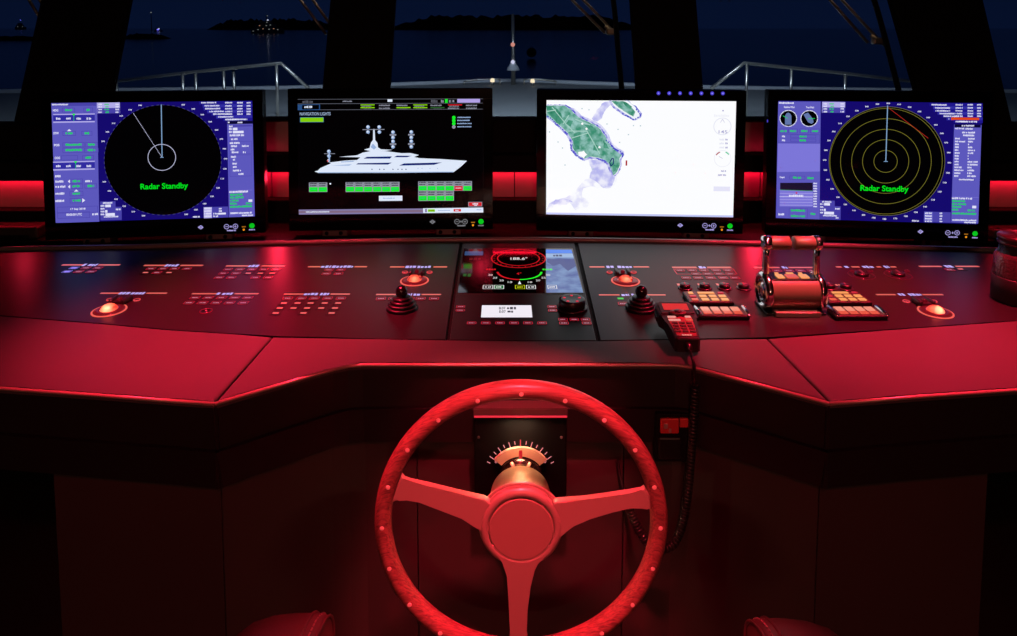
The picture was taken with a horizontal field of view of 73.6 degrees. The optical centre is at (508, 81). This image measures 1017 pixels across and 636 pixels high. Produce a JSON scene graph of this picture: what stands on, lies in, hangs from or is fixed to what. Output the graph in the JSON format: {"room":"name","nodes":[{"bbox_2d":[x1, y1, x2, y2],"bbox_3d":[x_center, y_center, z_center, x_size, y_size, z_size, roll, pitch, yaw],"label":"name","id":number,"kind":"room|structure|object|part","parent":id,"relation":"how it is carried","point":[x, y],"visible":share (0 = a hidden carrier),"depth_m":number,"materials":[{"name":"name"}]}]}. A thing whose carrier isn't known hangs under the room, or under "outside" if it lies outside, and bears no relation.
{"room":"control cabin","nodes":[
{"label":"control cabin","id":0,"kind":"room"},
{"bbox_2d":[0,482,1016,635],"bbox_3d":[0.000,1.500,0.319,7.000,0.100,6.200,0,5,0],"label":"floor","id":1,"kind":"structure","parent":0,"point":[30,600],"depth_m":1.88,"materials":[{"name":"brown wood"}]},
{"bbox_2d":[236,610,334,635],"bbox_3d":[-0.281,1.023,0.783,0.124,0.777,0.219,0,5,0],"label":"armrest","id":2,"kind":"object","parent":1,"relation":"on","point":[315,623],"visible":1,"depth_m":0.81,"materials":[{"name":"red leather"}]},
{"bbox_2d":[0,237,1016,635],"bbox_3d":[-0.009,0.901,1.553,3.364,0.860,0.857,0,5,0],"label":"console","id":3,"kind":"object","parent":1,"relation":"on","point":[206,484],"visible":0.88,"depth_m":1.19,"materials":[{"name":"leather"}]},
{"bbox_3d":[-0.797,0.517,1.136,0.651,0.006,0.008,1,5,7],"label":"edge trim","id":4,"kind":"part","parent":3,"relation":"part of","materials":[{"name":"beige"}]},
{"bbox_3d":[-0.633,0.994,1.192,0.307,0.651,0.020,1,5,7],"label":"panel","id":5,"kind":"part","parent":3,"relation":"part of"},
{"bbox_2d":[0,243,459,339],"bbox_3d":[-0.905,0.478,1.615,1.566,0.007,0.598,0,5,0],"label":"control panel","id":6,"kind":"object","parent":3,"relation":"on","point":[329,291],"visible":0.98,"depth_m":1.58,"materials":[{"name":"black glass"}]},
{"bbox_2d":[90,295,140,316],"bbox_3d":[-0.853,0.480,1.465,0.076,0.015,0.098,0,5,0],"label":"trackball","id":7,"kind":"object","parent":6,"relation":"on","point":[116,305],"visible":1,"depth_m":1.45,"materials":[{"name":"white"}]},
{"bbox_2d":[199,308,212,313],"bbox_3d":[-0.643,0.488,1.446,0.027,0.002,0.027,0,5,0],"label":"socket","id":8,"kind":"object","parent":6,"relation":"attached to","point":[206,310],"visible":1,"depth_m":1.45,"materials":[{"name":"black metal"}]},
{"bbox_2d":[386,285,417,314],"bbox_3d":[-0.229,0.462,1.459,0.067,0.052,0.067,0,5,0],"label":"joystick","id":9,"kind":"object","parent":6,"relation":"on","point":[402,303],"visible":1,"depth_m":1.44,"materials":[{"name":"black rubber"}]},
{"bbox_3d":[-0.229,0.450,1.458,0.026,0.026,0.026,0,5,0],"label":"knob","id":10,"kind":"part","parent":9,"relation":"part of","materials":[{"name":"black plastic"}]},
{"bbox_2d":[400,268,431,285],"bbox_3d":[-0.225,0.467,1.634,0.076,0.015,0.097,0,5,0],"label":"trackball","id":11,"kind":"object","parent":6,"relation":"on","point":[416,277],"visible":1,"depth_m":1.62,"materials":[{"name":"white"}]},
{"bbox_3d":[-0.336,0.989,1.256,0.345,0.651,0.062,-2,5,-22],"label":"panel","id":12,"kind":"part","parent":3,"relation":"part of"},
{"bbox_3d":[-0.009,0.454,1.856,3.364,0.015,0.161,0,5,0],"label":"trim","id":13,"kind":"part","parent":3,"relation":"part of","materials":[{"name":"grey"}]},
{"bbox_2d":[473,400,567,496],"bbox_3d":[0.021,0.673,1.233,0.168,0.183,0.071,0,5,0],"label":"indicator","id":14,"kind":"object","parent":3,"relation":"attached to","point":[507,433],"visible":0.77,"depth_m":1.22,"materials":[{"name":"grey"}]},
{"bbox_3d":[0.022,0.986,1.300,0.383,0.651,0.022,0,5,0],"label":"panel","id":15,"kind":"part","parent":3,"relation":"part of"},
{"bbox_2d":[375,379,667,635],"bbox_3d":[0.020,0.715,1.147,0.478,0.478,0.112,0,5,0],"label":"steering wheel","id":16,"kind":"object","parent":3,"relation":"attached to","point":[520,522],"visible":1,"depth_m":1.09,"materials":[{"name":"brown wood"}]},
{"bbox_3d":[0.022,0.515,1.161,0.995,0.006,0.135,0,5,0],"label":"edge trim","id":17,"kind":"part","parent":3,"relation":"part of","materials":[{"name":"beige"}]},
{"bbox_2d":[450,242,595,340],"bbox_3d":[0.028,0.478,1.615,0.313,0.007,0.608,0,5,0],"label":"control panel","id":18,"kind":"object","parent":3,"relation":"on","point":[506,291],"visible":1,"depth_m":1.55,"materials":[{"name":"black glass"}]},
{"bbox_2d":[557,294,586,314],"bbox_3d":[0.137,0.477,1.461,0.066,0.022,0.066,0,5,0],"label":"controller","id":19,"kind":"object","parent":18,"relation":"on","point":[570,304],"visible":1,"depth_m":1.44,"materials":[{"name":"black plastic"}]},
{"bbox_2d":[616,349,699,554],"bbox_3d":[0.270,0.671,1.244,0.141,0.371,0.064,0,5,0],"label":"coiled cord","id":20,"kind":"object","parent":3,"relation":"hanging from","point":[678,535],"visible":0.82,"depth_m":1.22,"materials":[{"name":"black rubber"}]},
{"bbox_2d":[653,411,689,460],"bbox_3d":[0.299,0.643,1.233,0.067,0.091,0.028,0,5,0],"label":"wall socket","id":21,"kind":"object","parent":3,"relation":"attached to","point":[670,438],"visible":0.96,"depth_m":1.22,"materials":[{"name":"black plastic"}]},
{"bbox_3d":[0.290,0.619,1.224,0.034,0.028,0.006,0,5,0],"label":"plate","id":22,"kind":"part","parent":21,"relation":"part of","materials":[{"name":"red"}]},
{"bbox_3d":[0.316,0.614,1.224,0.016,0.017,0.006,0,5,0],"label":"plate","id":23,"kind":"part","parent":21,"relation":"part of","materials":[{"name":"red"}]},
{"bbox_2d":[654,302,699,352],"bbox_3d":[0.332,0.471,1.310,0.082,0.044,0.153,0,5,0],"label":"handset","id":24,"kind":"object","parent":3,"relation":"on","point":[678,320],"visible":1,"depth_m":1.30,"materials":[{"name":"black plastic"}]},
{"bbox_3d":[0.377,0.989,1.255,0.339,0.651,0.058,2,5,22],"label":"panel","id":25,"kind":"part","parent":3,"relation":"part of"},
{"bbox_2d":[578,243,1016,340],"bbox_3d":[0.924,0.474,1.611,1.492,0.016,0.599,0,5,0],"label":"control panel","id":26,"kind":"object","parent":3,"relation":"on","point":[959,282],"depth_m":1.61,"materials":[{"name":"black glass"}]},
{"bbox_2d":[607,268,639,286],"bbox_3d":[0.279,0.467,1.634,0.074,0.015,0.099,0,5,0],"label":"trackball","id":27,"kind":"object","parent":26,"relation":"on","point":[623,277],"visible":1,"depth_m":1.61,"materials":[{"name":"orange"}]},
{"bbox_2d":[625,285,654,314],"bbox_3d":[0.285,0.462,1.459,0.067,0.052,0.067,0,5,0],"label":"joystick","id":28,"kind":"object","parent":26,"relation":"on","point":[640,303],"visible":0.97,"depth_m":1.44,"materials":[{"name":"black rubber"}]},
{"bbox_3d":[0.285,0.450,1.458,0.026,0.026,0.026,0,5,0],"label":"knob","id":29,"kind":"part","parent":28,"relation":"part of","materials":[{"name":"black plastic"}]},
{"bbox_2d":[678,282,691,290],"bbox_3d":[0.409,0.473,1.575,0.033,0.011,0.033,0,5,0],"label":"control knob","id":30,"kind":"object","parent":26,"relation":"on","point":[684,286],"visible":1,"depth_m":1.57,"materials":[{"name":"grey"}]},
{"bbox_2d":[697,282,711,290],"bbox_3d":[0.454,0.473,1.575,0.033,0.011,0.033,0,5,0],"label":"control knob","id":31,"kind":"object","parent":26,"relation":"on","point":[704,286],"visible":1,"depth_m":1.57,"materials":[{"name":"grey plastic"}]},
{"bbox_2d":[682,291,733,305],"bbox_3d":[0.440,0.478,1.500,0.097,0.012,0.062,0,5,0],"label":"keypad","id":32,"kind":"object","parent":26,"relation":"on","point":[694,298],"visible":0.99,"depth_m":1.48,"materials":[{"name":"black plastic"}]},
{"bbox_2d":[693,305,751,319],"bbox_3d":[0.446,0.482,1.422,0.109,0.015,0.050,0,5,0],"label":"keypad","id":33,"kind":"object","parent":26,"relation":"on","point":[703,313],"visible":0.98,"depth_m":1.41,"materials":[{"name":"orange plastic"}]},
{"bbox_3d":[0.395,0.480,1.422,0.008,0.010,0.050,0,5,0],"label":"rail","id":34,"kind":"part","parent":33,"relation":"part of","materials":[{"name":"silver metal"}]},
{"bbox_3d":[0.496,0.480,1.422,0.008,0.010,0.050,0,5,0],"label":"rail","id":35,"kind":"part","parent":33,"relation":"part of","materials":[{"name":"silver metal"}]},
{"bbox_2d":[717,282,731,290],"bbox_3d":[0.500,0.473,1.575,0.033,0.011,0.033,0,5,0],"label":"control knob","id":36,"kind":"object","parent":26,"relation":"on","point":[724,286],"visible":1,"depth_m":1.57,"materials":[{"name":"grey"}]},
{"bbox_2d":[736,282,750,290],"bbox_3d":[0.544,0.473,1.574,0.033,0.011,0.033,0,5,0],"label":"control knob","id":37,"kind":"object","parent":26,"relation":"on","point":[742,286],"visible":1,"depth_m":1.56,"materials":[{"name":"grey"}]},
{"bbox_2d":[754,235,827,316],"bbox_3d":[0.604,0.408,1.450,0.131,0.160,0.085,0,5,0],"label":"lever","id":38,"kind":"object","parent":26,"relation":"on","point":[779,294],"visible":1,"depth_m":1.43,"materials":[{"name":"silver metal"}]},
{"bbox_3d":[0.548,0.390,1.451,0.009,0.101,0.022,0,5,0],"label":"lever arm","id":39,"kind":"part","parent":38,"relation":"part of","materials":[{"name":"silver metal"}]},
{"bbox_2d":[769,272,816,280],"bbox_3d":[0.604,0.417,1.453,0.094,0.003,0.042,0,5,0],"label":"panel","id":40,"kind":"object","parent":38,"relation":"attached to","point":[773,276],"depth_m":1.44,"materials":[{"name":"plastic"}]},
{"bbox_3d":[0.604,0.485,1.425,0.094,0.010,0.024,0,5,0],"label":"plate","id":41,"kind":"part","parent":38,"relation":"part of","materials":[{"name":"silver metal"}]},
{"bbox_3d":[0.656,0.390,1.451,0.009,0.101,0.022,0,5,0],"label":"lever arm","id":42,"kind":"part","parent":38,"relation":"part of","materials":[{"name":"silver metal"}]},
{"bbox_2d":[826,282,836,290],"bbox_3d":[0.744,0.473,1.575,0.033,0.011,0.033,0,5,0],"label":"control knob","id":43,"kind":"object","parent":26,"relation":"on","point":[831,286],"visible":0.73,"depth_m":1.56,"materials":[{"name":"grey"}]},
{"bbox_2d":[838,282,853,290],"bbox_3d":[0.780,0.473,1.573,0.033,0.011,0.033,0,5,0],"label":"control knob","id":44,"kind":"object","parent":26,"relation":"on","point":[843,286],"visible":0.98,"depth_m":1.56,"materials":[{"name":"grey"}]},
{"bbox_2d":[827,291,871,305],"bbox_3d":[0.740,0.478,1.501,0.095,0.012,0.064,0,5,0],"label":"keypad","id":45,"kind":"object","parent":26,"relation":"on","point":[835,298],"visible":0.88,"depth_m":1.48,"materials":[{"name":"black plastic"}]},
{"bbox_2d":[825,305,889,319],"bbox_3d":[0.729,0.482,1.423,0.110,0.015,0.052,0,5,0],"label":"keypad","id":46,"kind":"object","parent":26,"relation":"on","point":[875,312],"visible":1,"depth_m":1.41,"materials":[{"name":"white plastic"}]},
{"bbox_3d":[0.678,0.480,1.422,0.008,0.010,0.052,0,5,0],"label":"rail","id":47,"kind":"part","parent":46,"relation":"part of","materials":[{"name":"silver metal"}]},
{"bbox_3d":[0.780,0.480,1.422,0.008,0.010,0.052,0,5,0],"label":"rail","id":48,"kind":"part","parent":46,"relation":"part of","materials":[{"name":"silver metal"}]},
{"bbox_3d":[0.867,0.468,1.659,0.072,0.011,0.062,0,5,0],"label":"ring dial","id":49,"kind":"part","parent":26,"relation":"part of","materials":[{"name":"plastic"}]},
{"bbox_3d":[0.861,0.468,1.659,0.032,0.008,0.032,0,5,0],"label":"knob","id":50,"kind":"part","parent":26,"relation":"part of","materials":[{"name":"plastic"}]},
{"bbox_3d":[0.957,0.468,1.659,0.074,0.011,0.062,0,5,0],"label":"ring dial","id":51,"kind":"part","parent":26,"relation":"part of","materials":[{"name":"plastic"}]},
{"bbox_3d":[0.951,0.468,1.659,0.032,0.008,0.032,0,5,0],"label":"knob","id":52,"kind":"part","parent":26,"relation":"part of","materials":[{"name":"plastic"}]},
{"bbox_2d":[902,296,954,318],"bbox_3d":[0.906,0.481,1.457,0.076,0.015,0.098,0,5,0],"label":"trackball","id":53,"kind":"object","parent":26,"relation":"on","point":[927,306],"visible":1,"depth_m":1.44,"materials":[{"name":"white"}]},
{"bbox_2d":[990,230,1016,306],"bbox_3d":[1.123,0.409,1.496,0.100,0.149,0.100,0,5,0],"label":"binoculars","id":54,"kind":"object","parent":26,"relation":"on","point":[1003,280],"visible":1,"depth_m":1.48,"materials":[{"name":"black"}]},
{"bbox_3d":[1.123,0.393,1.494,0.097,0.071,0.097,0,5,0],"label":"glass","id":55,"kind":"part","parent":54,"relation":"part of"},
{"bbox_3d":[1.123,0.347,1.491,0.086,0.023,0.086,0,5,0],"label":"lid","id":56,"kind":"part","parent":54,"relation":"part of","materials":[{"name":"grey"}]},
{"bbox_3d":[0.675,0.994,1.194,0.309,0.651,0.021,-1,5,-7],"label":"panel","id":57,"kind":"part","parent":3,"relation":"part of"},
{"bbox_3d":[0.809,0.517,1.133,0.587,0.006,0.009,-1,5,-7],"label":"edge trim","id":58,"kind":"part","parent":3,"relation":"part of","materials":[{"name":"beige"}]},
{"bbox_2d":[0,116,1016,481],"bbox_3d":[0.000,0.709,2.196,5.600,1.162,0.347,0,5,0],"label":"wall","id":59,"kind":"structure","parent":1,"relation":"on","point":[514,137],"depth_m":2.11,"materials":[{"name":"black"}]},
{"bbox_3d":[-1.385,0.342,2.109,0.707,0.112,0.008,0,5,0],"label":"panel","id":60,"kind":"part","parent":59,"relation":"part of","materials":[{"name":"grey"}]},
{"bbox_2d":[0,221,44,239],"bbox_3d":[-1.685,0.450,2.110,0.582,0.055,0.203,0,5,0],"label":"pod","id":61,"kind":"object","parent":59,"relation":"on","point":[9,230],"visible":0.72,"depth_m":2.01,"materials":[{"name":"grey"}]},
{"bbox_3d":[-1.685,0.470,2.012,0.532,0.030,0.004,0,5,0],"label":"plate","id":62,"kind":"part","parent":61,"relation":"part of","materials":[{"name":"black plastic"}]},
{"bbox_2d":[40,89,267,244],"bbox_3d":[-1.031,0.247,2.016,0.608,0.445,0.095,-1,5,-7],"label":"monitor","id":63,"kind":"object","parent":59,"relation":"on","point":[117,164],"visible":1,"depth_m":1.98,"materials":[{"name":"black plastic"}]},
{"bbox_3d":[-0.894,0.333,2.234,0.230,0.112,0.008,0,5,0],"label":"panel","id":64,"kind":"part","parent":59,"relation":"part of","materials":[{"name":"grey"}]},
{"bbox_3d":[-0.782,0.179,2.222,0.152,0.101,0.008,0,5,0],"label":"panel","id":65,"kind":"part","parent":59,"relation":"part of","materials":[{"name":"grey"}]},
{"bbox_2d":[288,88,492,235],"bbox_3d":[-0.353,0.241,2.075,0.608,0.446,0.102,0,5,-2],"label":"monitor","id":66,"kind":"object","parent":59,"relation":"on","point":[359,158],"visible":1,"depth_m":2.03,"materials":[{"name":"black plastic"}]},
{"bbox_3d":[-0.352,0.233,2.059,0.608,0.426,0.063,0,5,-2],"label":"casing","id":67,"kind":"part","parent":66,"relation":"part of","materials":[{"name":"black plastic"}]},
{"bbox_3d":[-0.379,0.333,2.234,0.794,0.112,0.008,0,5,0],"label":"panel","id":68,"kind":"part","parent":59,"relation":"part of","materials":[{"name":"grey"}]},
{"bbox_2d":[0,222,998,246],"bbox_3d":[0.000,0.469,2.128,5.600,0.020,0.250,0,5,0],"label":"shelf","id":69,"kind":"object","parent":59,"relation":"attached to","point":[752,231],"depth_m":2.04,"materials":[{"name":"black"}]},
{"bbox_3d":[0.423,0.333,2.234,0.803,0.112,0.008,0,5,0],"label":"panel","id":70,"kind":"part","parent":59,"relation":"part of","materials":[{"name":"grey"}]},
{"bbox_2d":[536,88,746,238],"bbox_3d":[0.390,0.243,2.048,0.608,0.444,0.086,0,5,3],"label":"monitor","id":71,"kind":"object","parent":59,"relation":"on","point":[609,160],"visible":1,"depth_m":2.01,"materials":[{"name":"black plastic"}]},
{"bbox_3d":[0.813,0.179,2.222,0.136,0.101,0.008,0,5,0],"label":"panel","id":72,"kind":"part","parent":59,"relation":"part of","materials":[{"name":"grey"}]},
{"bbox_3d":[0.918,0.333,2.234,0.181,0.112,0.008,0,5,0],"label":"panel","id":73,"kind":"part","parent":59,"relation":"part of","materials":[{"name":"grey"}]},
{"bbox_2d":[762,89,993,245],"bbox_3d":[1.058,0.246,1.987,0.610,0.444,0.094,1,5,7],"label":"monitor","id":74,"kind":"object","parent":59,"relation":"attached to","point":[886,164],"visible":0.97,"depth_m":1.95,"materials":[{"name":"black plastic"}]},
{"bbox_2d":[988,224,1016,237],"bbox_3d":[1.710,0.459,2.111,0.550,0.055,0.203,0,5,0],"label":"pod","id":75,"kind":"object","parent":59,"relation":"on","point":[993,229],"visible":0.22,"depth_m":2.03,"materials":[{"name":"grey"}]},
{"bbox_3d":[1.389,0.342,2.109,0.716,0.112,0.008,0,5,0],"label":"panel","id":76,"kind":"part","parent":59,"relation":"part of","materials":[{"name":"grey"}]},
{"bbox_2d":[744,615,837,635],"bbox_3d":[0.360,1.027,0.783,0.124,0.770,0.219,0,5,0],"label":"armrest","id":77,"kind":"object","parent":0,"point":[764,625],"visible":1,"depth_m":0.81,"materials":[{"name":"red leather"}]},
{"bbox_3d":[0.000,-0.889,0.331,7.000,0.100,6.600,0,4,0],"label":"ceiling","id":78,"kind":"structure","parent":0,"visible":0},
{"bbox_2d":[14,0,132,120],"bbox_3d":[-1.536,-0.419,2.520,0.392,1.180,0.406,0,5,0],"label":"pillar","id":79,"kind":"structure","parent":78,"relation":"attached to","point":[77,45],"depth_m":2.44,"materials":[{"name":"black"}]},
{"bbox_3d":[-2.459,-0.421,2.546,1.625,1.180,0.391,0,4,0],"label":"window","id":80,"kind":"structure","parent":79,"relation":"attached to","visible":0},
{"bbox_2d":[28,0,40,16],"bbox_3d":[-1.801,-0.298,2.580,0.116,0.137,0.027,2,5,22],"label":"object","id":81,"kind":"structure","parent":80,"relation":"attached to","point":[29,1],"depth_m":2.57,"materials":[{"name":"brown"}]},
{"bbox_3d":[-1.018,-0.421,2.546,0.817,1.180,0.391,0,4,0],"label":"window","id":82,"kind":"structure","parent":79,"relation":"attached to","visible":0},
{"bbox_2d":[299,0,328,34],"bbox_3d":[-0.751,-0.272,2.577,0.176,0.189,0.029,2,5,22],"label":"windshield wiper","id":83,"kind":"object","parent":82,"relation":"attached to","point":[301,1],"depth_m":2.56,"materials":[{"name":"brown"}]},
{"bbox_3d":[-0.727,-0.290,2.574,0.130,0.152,0.011,2,5,23],"label":"arm","id":84,"kind":"part","parent":83,"relation":"part of","materials":[{"name":"brown metal"}]},
{"bbox_2d":[323,0,395,87],"bbox_3d":[-0.530,-0.419,2.520,0.266,1.180,0.406,0,5,0],"label":"pillar","id":85,"kind":"structure","parent":78,"relation":"attached to","point":[360,35],"depth_m":2.44,"materials":[{"name":"black metal"}]},
{"bbox_3d":[0.016,-0.421,2.546,0.918,1.180,0.391,0,4,0],"label":"window","id":86,"kind":"structure","parent":85,"relation":"attached to","visible":0},
{"bbox_2d":[570,0,623,88],"bbox_3d":[0.329,-0.166,2.564,0.286,0.398,0.106,3,6,36],"label":"windshield wiper","id":87,"kind":"object","parent":86,"relation":"attached to","point":[614,31],"depth_m":2.52,"materials":[{"name":"brown metal"}]},
{"bbox_3d":[0.275,-0.273,2.570,0.190,0.186,0.011,2,5,18],"label":"arm","id":88,"kind":"part","parent":87,"relation":"part of","materials":[{"name":"brown metal"}]},
{"bbox_3d":[0.311,-0.279,2.571,0.171,0.175,0.011,2,5,19],"label":"arm","id":89,"kind":"part","parent":87,"relation":"part of","materials":[{"name":"brown metal"}]},
{"bbox_3d":[0.401,-0.161,2.514,0.023,0.396,0.148,-1,5,-11],"label":"blade","id":90,"kind":"part","parent":87,"relation":"part of","materials":[{"name":"black"}]},
{"bbox_2d":[629,0,702,88],"bbox_3d":[0.558,-0.419,2.520,0.264,1.180,0.406,0,5,0],"label":"pillar","id":91,"kind":"structure","parent":78,"relation":"attached to","point":[664,33],"depth_m":2.44,"materials":[{"name":"black"}]},
{"bbox_2d":[887,0,1010,120],"bbox_3d":[1.526,-0.419,2.520,0.474,1.180,0.406,0,5,0],"label":"pillar","id":92,"kind":"structure","parent":78,"relation":"attached to","point":[946,45],"depth_m":2.44,"materials":[{"name":"black"}]},
{"bbox_3d":[1.067,-0.421,2.546,0.825,1.180,0.391,0,4,0],"label":"window","id":93,"kind":"structure","parent":92,"relation":"attached to","visible":0},
{"bbox_2d":[829,0,901,89],"bbox_3d":[1.322,-0.166,2.559,0.298,0.398,0.090,3,5,34],"label":"windshield wiper","id":94,"kind":"object","parent":93,"relation":"attached to","point":[875,39],"depth_m":2.52,"materials":[{"name":"brown metal"}]},
{"bbox_3d":[1.261,-0.254,2.566,0.186,0.222,0.011,2,5,23],"label":"arm","id":95,"kind":"part","parent":94,"relation":"part of","materials":[{"name":"brown metal"}]},
{"bbox_3d":[1.302,-0.262,2.567,0.181,0.208,0.011,2,5,22],"label":"arm","id":96,"kind":"part","parent":94,"relation":"part of","materials":[{"name":"brown metal"}]},
{"bbox_3d":[1.389,-0.161,2.515,0.025,0.396,0.158,-2,5,-25],"label":"blade","id":97,"kind":"part","parent":94,"relation":"part of","materials":[{"name":"black"}]},
{"label":"outside","id":98,"kind":"structure","parent":0,"visible":0},
{"bbox_2d":[0,82,1016,120],"bbox_3d":[0.000,0.681,9.834,21.800,0.300,13.300,0,5,0],"label":"foredeck","id":99,"kind":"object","parent":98,"point":[519,99],"visible":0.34,"depth_m":12.58,"materials":[{"name":"paint"}]},
{"bbox_2d":[116,61,309,115],"bbox_3d":[-4.338,0.115,9.799,3.159,0.834,0.134,1,5,11],"label":"handrail","id":100,"kind":"object","parent":99,"relation":"on","point":[233,68],"visible":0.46,"depth_m":9.71,"materials":[{"name":"silver metal"}]},
{"bbox_3d":[-4.708,0.205,9.846,0.044,0.646,0.042,0,5,0],"label":"post","id":101,"kind":"part","parent":100,"relation":"part of","materials":[{"name":"silver metal"}]},
{"bbox_3d":[-4.520,0.195,9.846,0.044,0.667,0.042,0,5,0],"label":"post","id":102,"kind":"part","parent":100,"relation":"part of","materials":[{"name":"silver metal"}]},
{"bbox_3d":[-4.338,-0.102,9.785,3.159,0.399,0.125,1,5,11],"label":"rail","id":103,"kind":"part","parent":100,"relation":"part of","materials":[{"name":"silver metal"}]},
{"bbox_3d":[-4.072,0.178,9.744,0.044,0.716,0.042,0,5,0],"label":"post","id":104,"kind":"part","parent":100,"relation":"part of","materials":[{"name":"silver metal"}]},
{"bbox_3d":[-3.929,0.171,9.743,0.044,0.730,0.042,0,5,0],"label":"post","id":105,"kind":"part","parent":100,"relation":"part of","materials":[{"name":"silver metal"}]},
{"bbox_3d":[-3.246,0.151,9.541,0.044,0.801,0.042,0,5,0],"label":"post","id":106,"kind":"part","parent":100,"relation":"part of","materials":[{"name":"silver metal"}]},
{"bbox_2d":[463,78,500,84],"bbox_3d":[-0.606,0.003,15.548,0.863,0.155,0.044,0,5,0],"label":"bow rail","id":107,"kind":"object","parent":99,"relation":"on","point":[499,79],"visible":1,"depth_m":15.53,"materials":[{"name":"silver metal"}]},
{"bbox_3d":[-0.608,-0.026,15.546,0.827,0.099,0.044,0,5,0],"label":"rail","id":108,"kind":"part","parent":107,"relation":"part of","materials":[{"name":"silver metal"}]},
{"bbox_2d":[0,79,1016,92],"bbox_3d":[0.000,0.104,14.859,21.659,0.100,3.290,0,5,0],"label":"bulwark","id":109,"kind":"object","parent":99,"relation":"on","point":[502,80],"visible":0.54,"depth_m":14.36,"materials":[{"name":"grey paint"}]},
{"bbox_2d":[507,14,518,84],"bbox_3d":[0.108,-0.735,15.590,0.300,1.619,0.300,0,5,0],"label":"jackstaff","id":110,"kind":"object","parent":99,"relation":"on","point":[513,66],"visible":1,"depth_m":15.54,"materials":[{"name":"silver metal"}]},
{"bbox_2d":[507,61,518,70],"bbox_3d":[0.108,-0.371,15.619,0.300,0.230,0.300,0,5,0],"label":"hood","id":111,"kind":"object","parent":110,"relation":"attached to","point":[512,66],"depth_m":15.52,"materials":[{"name":"grey paint"}]},
{"bbox_2d":[523,78,556,84],"bbox_3d":[0.720,0.005,15.548,0.772,0.151,0.044,0,5,0],"label":"bow rail","id":112,"kind":"object","parent":99,"relation":"on","point":[524,79],"visible":1,"depth_m":15.53,"materials":[{"name":"silver metal"}]},
{"bbox_3d":[0.721,-0.028,15.546,0.734,0.085,0.044,0,5,0],"label":"rail","id":113,"kind":"part","parent":112,"relation":"part of","materials":[{"name":"silver metal"}]},
{"bbox_2d":[710,61,911,115],"bbox_3d":[4.476,0.110,9.842,3.359,0.837,0.152,-1,5,-12],"label":"handrail","id":114,"kind":"object","parent":99,"relation":"on","point":[791,68],"visible":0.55,"depth_m":9.71,"materials":[{"name":"silver metal"}]},
{"bbox_3d":[3.335,0.146,9.541,0.044,0.812,0.042,0,5,0],"label":"post","id":115,"kind":"part","parent":114,"relation":"part of","materials":[{"name":"silver metal"}]},
{"bbox_3d":[4.043,0.171,9.743,0.044,0.730,0.042,0,5,0],"label":"post","id":116,"kind":"part","parent":114,"relation":"part of","materials":[{"name":"silver metal"}]},
{"bbox_3d":[4.459,-0.106,9.824,3.326,0.404,0.147,-1,5,-12],"label":"rail","id":117,"kind":"part","parent":114,"relation":"part of","materials":[{"name":"silver metal"}]},
{"bbox_3d":[4.915,0.202,9.947,0.044,0.637,0.042,0,5,0],"label":"post","id":118,"kind":"part","parent":114,"relation":"part of","materials":[{"name":"silver metal"}]},
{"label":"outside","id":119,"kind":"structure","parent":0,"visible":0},
{"bbox_2d":[0,29,1016,88],"bbox_3d":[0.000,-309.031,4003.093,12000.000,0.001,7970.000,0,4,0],"label":"sea","id":120,"kind":"structure","parent":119,"point":[418,55],"depth_m":143.60,"materials":[{"name":"blue liquid"}]},
{"bbox_2d":[15,23,26,29],"bbox_3d":[-1822.825,-212.422,2540.235,41.250,37.325,10.106,0,4,0],"label":"boat","id":121,"kind":"object","parent":120,"relation":"on","point":[19,26],"visible":1,"depth_m":2538.47,"materials":[{"name":"grey"}]},
{"bbox_2d":[126,33,170,38],"bbox_3d":[-205.013,-25.670,385.173,24.546,3.740,12.000,0,4,0],"label":"island","id":122,"kind":"object","parent":120,"relation":"on","point":[130,36],"visible":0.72,"depth_m":380.83,"materials":[{"name":"black"}]},
{"bbox_2d":[207,18,327,29],"bbox_3d":[-802.555,-197.328,2331.705,434.998,40.552,80.000,0,4,0],"label":"island","id":123,"kind":"object","parent":120,"relation":"on","point":[289,24],"visible":0.76,"depth_m":2302.29,"materials":[{"name":"black"}]},
{"bbox_2d":[251,15,284,32],"bbox_3d":[-276.810,-65.860,781.113,38.077,21.142,9.100,0,4,0],"label":"motor yacht","id":124,"kind":"object","parent":120,"relation":"on","point":[266,26],"visible":1,"depth_m":779.12,"materials":[{"name":"grey"}]},
{"bbox_2d":[395,14,630,29],"bbox_3d":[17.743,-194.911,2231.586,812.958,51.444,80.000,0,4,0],"label":"island","id":125,"kind":"object","parent":120,"relation":"on","point":[459,22],"visible":0.77,"depth_m":2201.69,"materials":[{"name":"black"}]},
{"bbox_2d":[526,46,536,56],"bbox_3d":[4.599,-5.986,135.949,2.016,2.274,2.016,0,4,0],"label":"buoy","id":126,"kind":"object","parent":120,"relation":"on","point":[531,52],"visible":1,"depth_m":135.22,"materials":[{"name":"black"}]}
]}

